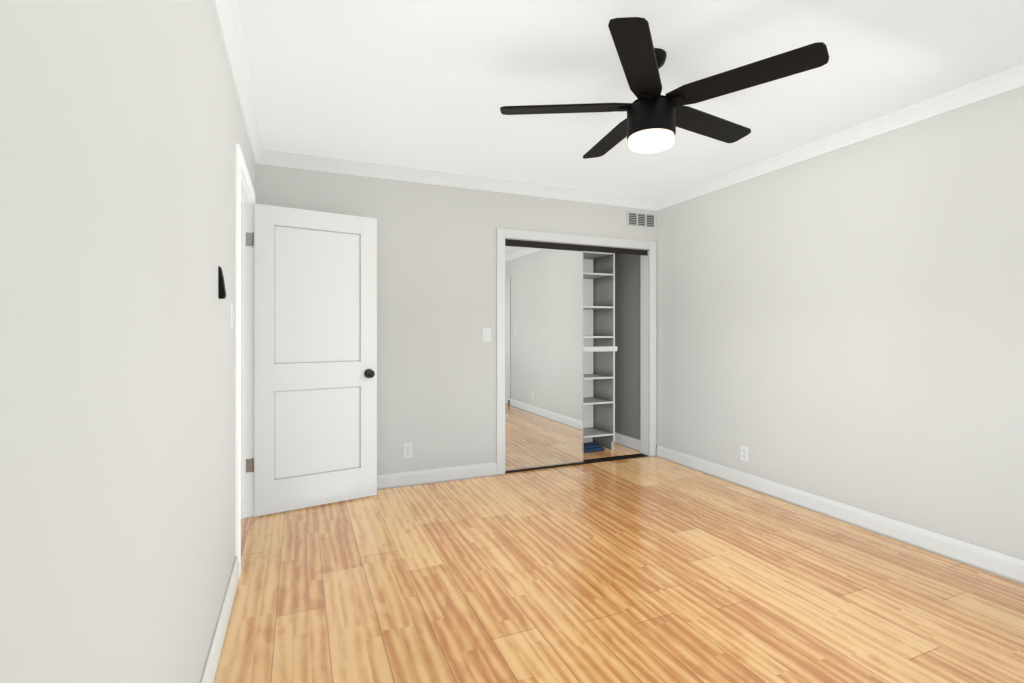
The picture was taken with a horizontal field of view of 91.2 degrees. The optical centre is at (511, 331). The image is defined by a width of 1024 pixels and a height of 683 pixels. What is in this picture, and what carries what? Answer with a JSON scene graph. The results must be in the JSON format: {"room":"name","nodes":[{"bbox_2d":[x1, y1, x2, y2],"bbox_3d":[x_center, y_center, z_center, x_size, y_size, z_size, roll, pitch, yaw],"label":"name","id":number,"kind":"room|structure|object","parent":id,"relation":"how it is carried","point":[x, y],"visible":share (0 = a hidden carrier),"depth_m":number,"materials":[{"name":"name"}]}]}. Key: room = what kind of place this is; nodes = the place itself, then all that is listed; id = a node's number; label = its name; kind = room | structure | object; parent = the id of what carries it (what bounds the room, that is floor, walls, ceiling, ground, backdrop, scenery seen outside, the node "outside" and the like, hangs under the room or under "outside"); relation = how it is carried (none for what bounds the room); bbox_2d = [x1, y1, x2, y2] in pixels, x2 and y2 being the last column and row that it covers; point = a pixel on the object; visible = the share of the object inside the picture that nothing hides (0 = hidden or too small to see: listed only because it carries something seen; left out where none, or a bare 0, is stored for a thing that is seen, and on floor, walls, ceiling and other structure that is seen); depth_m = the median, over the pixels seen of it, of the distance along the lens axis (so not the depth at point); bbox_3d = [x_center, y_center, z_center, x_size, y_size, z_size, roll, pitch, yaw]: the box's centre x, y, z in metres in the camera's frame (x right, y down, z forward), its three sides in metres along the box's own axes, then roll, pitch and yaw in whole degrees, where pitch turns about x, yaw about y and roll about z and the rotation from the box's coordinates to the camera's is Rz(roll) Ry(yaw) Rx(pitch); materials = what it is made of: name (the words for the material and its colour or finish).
{"room":"empty bedroom","nodes":[
{"label":"empty bedroom","id":0,"kind":"room"},
{"bbox_2d":[0,0,254,682],"bbox_3d":[-1.009,-0.030,1.494,0.120,2.460,4.300,0,0,-23],"label":"wall","id":1,"kind":"structure","parent":0,"point":[123,132],"depth_m":0.84,"materials":[{"name":"paint"}]},
{"bbox_2d":[200,556,238,682],"bbox_3d":[-0.749,1.144,1.056,0.016,0.112,2.990,0,0,-23],"label":"baseboard","id":2,"kind":"structure","parent":1,"relation":"attached to","point":[214,653],"depth_m":1.90,"materials":[{"name":"white wood"}]},
{"bbox_2d":[218,266,225,298],"bbox_3d":[-1.120,-0.190,1.937,0.022,0.123,0.044,0,0,-23],"label":"switch","id":3,"kind":"object","parent":1,"relation":"attached to","point":[221,290],"visible":0.98,"depth_m":1.92,"materials":[{"name":"black"}]},
{"bbox_2d":[230,303,233,328],"bbox_3d":[-1.265,-0.070,2.266,0.012,0.114,0.070,0,0,-23],"label":"light switch","id":4,"kind":"object","parent":1,"relation":"attached to","point":[231,316],"visible":1,"depth_m":2.25,"materials":[{"name":"white plastic"}]},
{"bbox_2d":[212,0,267,164],"bbox_3d":[-0.947,-1.218,1.586,0.065,0.085,4.180,0,0,-23],"label":"crown molding","id":5,"kind":"structure","parent":1,"relation":"attached to","point":[231,32],"depth_m":2.31,"materials":[{"name":"white wood"}]},
{"bbox_2d":[236,144,254,576],"bbox_3d":[-1.587,0.142,2.857,0.152,2.115,0.980,0,0,-23],"label":"trim","id":6,"kind":"structure","parent":1,"relation":"attached to","point":[245,197],"depth_m":3.23,"materials":[{"name":"white wood"}]},
{"bbox_2d":[246,203,376,516],"bbox_3d":[-1.363,0.180,3.469,0.840,2.015,0.227,0,0,-23],"label":"door","id":7,"kind":"structure","parent":1,"relation":"in","point":[315,358],"depth_m":3.42,"materials":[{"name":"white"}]},
{"bbox_2d":[255,164,656,474],"bbox_3d":[-0.220,-0.030,4.230,3.710,2.460,0.120,0,0,-23],"label":"wall","id":8,"kind":"structure","parent":0,"point":[436,315],"depth_m":4.00,"materials":[{"name":"paint"}]},
{"bbox_2d":[403,443,411,457],"bbox_3d":[-0.812,0.925,3.909,0.070,0.114,0.008,0,0,-23],"label":"electrical outlet","id":9,"kind":"object","parent":8,"relation":"attached to","point":[407,450],"visible":1,"depth_m":3.90,"materials":[{"name":"white plastic"}]},
{"bbox_2d":[377,462,496,489],"bbox_3d":[-0.955,1.144,3.831,1.805,0.112,0.040,0,0,-23],"label":"baseboard","id":10,"kind":"structure","parent":8,"relation":"attached to","point":[435,475],"depth_m":3.99,"materials":[{"name":"white wood"}]},
{"bbox_2d":[264,150,655,210],"bbox_3d":[-0.180,-1.218,4.147,3.300,0.085,0.065,0,0,-23],"label":"crown molding","id":11,"kind":"structure","parent":8,"relation":"attached to","point":[275,158],"depth_m":4.00,"materials":[{"name":"white wood"}]},
{"bbox_2d":[483,328,490,341],"bbox_3d":[-0.208,0.025,4.163,0.070,0.114,0.012,0,0,-23],"label":"light switch","id":12,"kind":"object","parent":8,"relation":"attached to","point":[486,334],"visible":1,"depth_m":4.16,"materials":[{"name":"white plastic"}]},
{"bbox_2d":[505,245,582,470],"bbox_3d":[0.281,0.203,4.438,0.777,1.959,0.061,0,0,-23],"label":"mirrored closet door","id":13,"kind":"structure","parent":8,"relation":"in","point":[543,357],"depth_m":4.41,"materials":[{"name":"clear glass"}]},
{"bbox_2d":[496,228,655,474],"bbox_3d":[0.606,0.165,4.573,1.650,2.070,0.138,0,0,-23],"label":"trim","id":14,"kind":"structure","parent":8,"relation":"attached to","point":[648,355],"depth_m":4.68,"materials":[{"name":"white wood"}]},
{"bbox_2d":[505,239,647,472],"bbox_3d":[0.605,0.206,4.576,1.486,1.988,0.088,0,0,-23],"label":"rail","id":15,"kind":"object","parent":8,"relation":"attached to","point":[522,243],"visible":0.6,"depth_m":4.54,"materials":[{"name":"brown metal"}]},
{"bbox_2d":[627,211,655,228],"bbox_3d":[1.235,-1.067,4.777,0.327,0.145,0.010,0,0,-23],"label":"air vent","id":16,"kind":"object","parent":8,"relation":"in","point":[641,219],"visible":1,"depth_m":4.78,"materials":[{"name":"white metal"}]},
{"bbox_2d":[214,443,1023,682],"bbox_3d":[-0.160,1.250,2.322,5.090,0.100,5.160,0,0,-23],"label":"floor","id":17,"kind":"structure","parent":0,"point":[655,569],"depth_m":2.31,"materials":[{"name":"brown wood"}]},
{"bbox_2d":[583,442,604,452],"bbox_3d":[0.774,1.170,5.087,0.270,0.060,0.200,0,0,-23],"label":"blanket","id":18,"kind":"object","parent":17,"relation":"on","point":[588,447],"visible":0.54,"depth_m":5.02,"materials":[{"name":"blue fabric"}]},
{"bbox_2d":[583,251,616,449],"bbox_3d":[0.782,0.200,5.161,0.451,2.000,0.395,0,0,-23],"label":"closet shelves","id":19,"kind":"object","parent":17,"relation":"on","point":[599,348],"visible":0.46,"depth_m":5.23,"materials":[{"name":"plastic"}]},
{"bbox_2d":[615,253,640,439],"bbox_3d":[0.394,-0.030,4.920,1.840,2.460,0.670,0,0,-23],"label":"wall","id":20,"kind":"structure","parent":0,"point":[628,344],"depth_m":5.22,"materials":[{"name":"paint"}]},
{"bbox_2d":[583,437,592,442],"bbox_3d":[0.286,1.144,5.175,1.740,0.112,0.016,0,0,-23],"label":"baseboard","id":21,"kind":"structure","parent":20,"relation":"attached to","point":[585,440],"depth_m":5.39,"materials":[{"name":"white wood"}]},
{"bbox_2d":[613,432,640,451],"bbox_3d":[1.199,1.144,5.229,0.016,0.112,0.570,0,0,-23],"label":"baseboard","id":22,"kind":"structure","parent":20,"relation":"attached to","point":[632,443],"depth_m":5.19,"materials":[{"name":"white wood"}]},
{"bbox_2d":[236,0,1023,199],"bbox_3d":[-0.160,-1.310,2.322,5.090,0.100,5.160,0,0,-23],"label":"ceiling","id":23,"kind":"structure","parent":0,"point":[433,85],"depth_m":2.44,"materials":[{"name":"paint"}]},
{"bbox_2d":[500,17,828,158],"bbox_3d":[0.650,-1.050,2.325,1.320,0.420,1.320,0,0,-23],"label":"fan","id":24,"kind":"object","parent":23,"relation":"hanging from","point":[653,120],"visible":1,"depth_m":2.18,"materials":[{"name":"black metal"}]},
{"bbox_2d":[657,86,1023,559],"bbox_3d":[2.295,-0.030,2.897,0.120,2.460,4.300,0,0,-23],"label":"wall","id":25,"kind":"structure","parent":0,"point":[845,325],"depth_m":3.04,"materials":[{"name":"paint"}]},
{"bbox_2d":[741,445,748,461],"bbox_3d":[1.805,0.945,3.889,0.008,0.114,0.070,0,0,-23],"label":"electrical outlet","id":26,"kind":"object","parent":25,"relation":"attached to","point":[744,453],"visible":1,"depth_m":3.88,"materials":[{"name":"white plastic"}]},
{"bbox_2d":[656,444,1023,583],"bbox_3d":[2.209,1.144,2.926,0.016,0.112,4.180,0,0,-23],"label":"baseboard","id":27,"kind":"structure","parent":25,"relation":"attached to","point":[1009,567],"depth_m":3.02,"materials":[{"name":"white wood"}]},
{"bbox_2d":[656,63,1023,210],"bbox_3d":[2.186,-1.218,2.916,0.065,0.085,4.180,0,0,-23],"label":"crown molding","id":28,"kind":"structure","parent":25,"relation":"attached to","point":[1011,78],"depth_m":3.00,"materials":[{"name":"white wood"}]}
]}

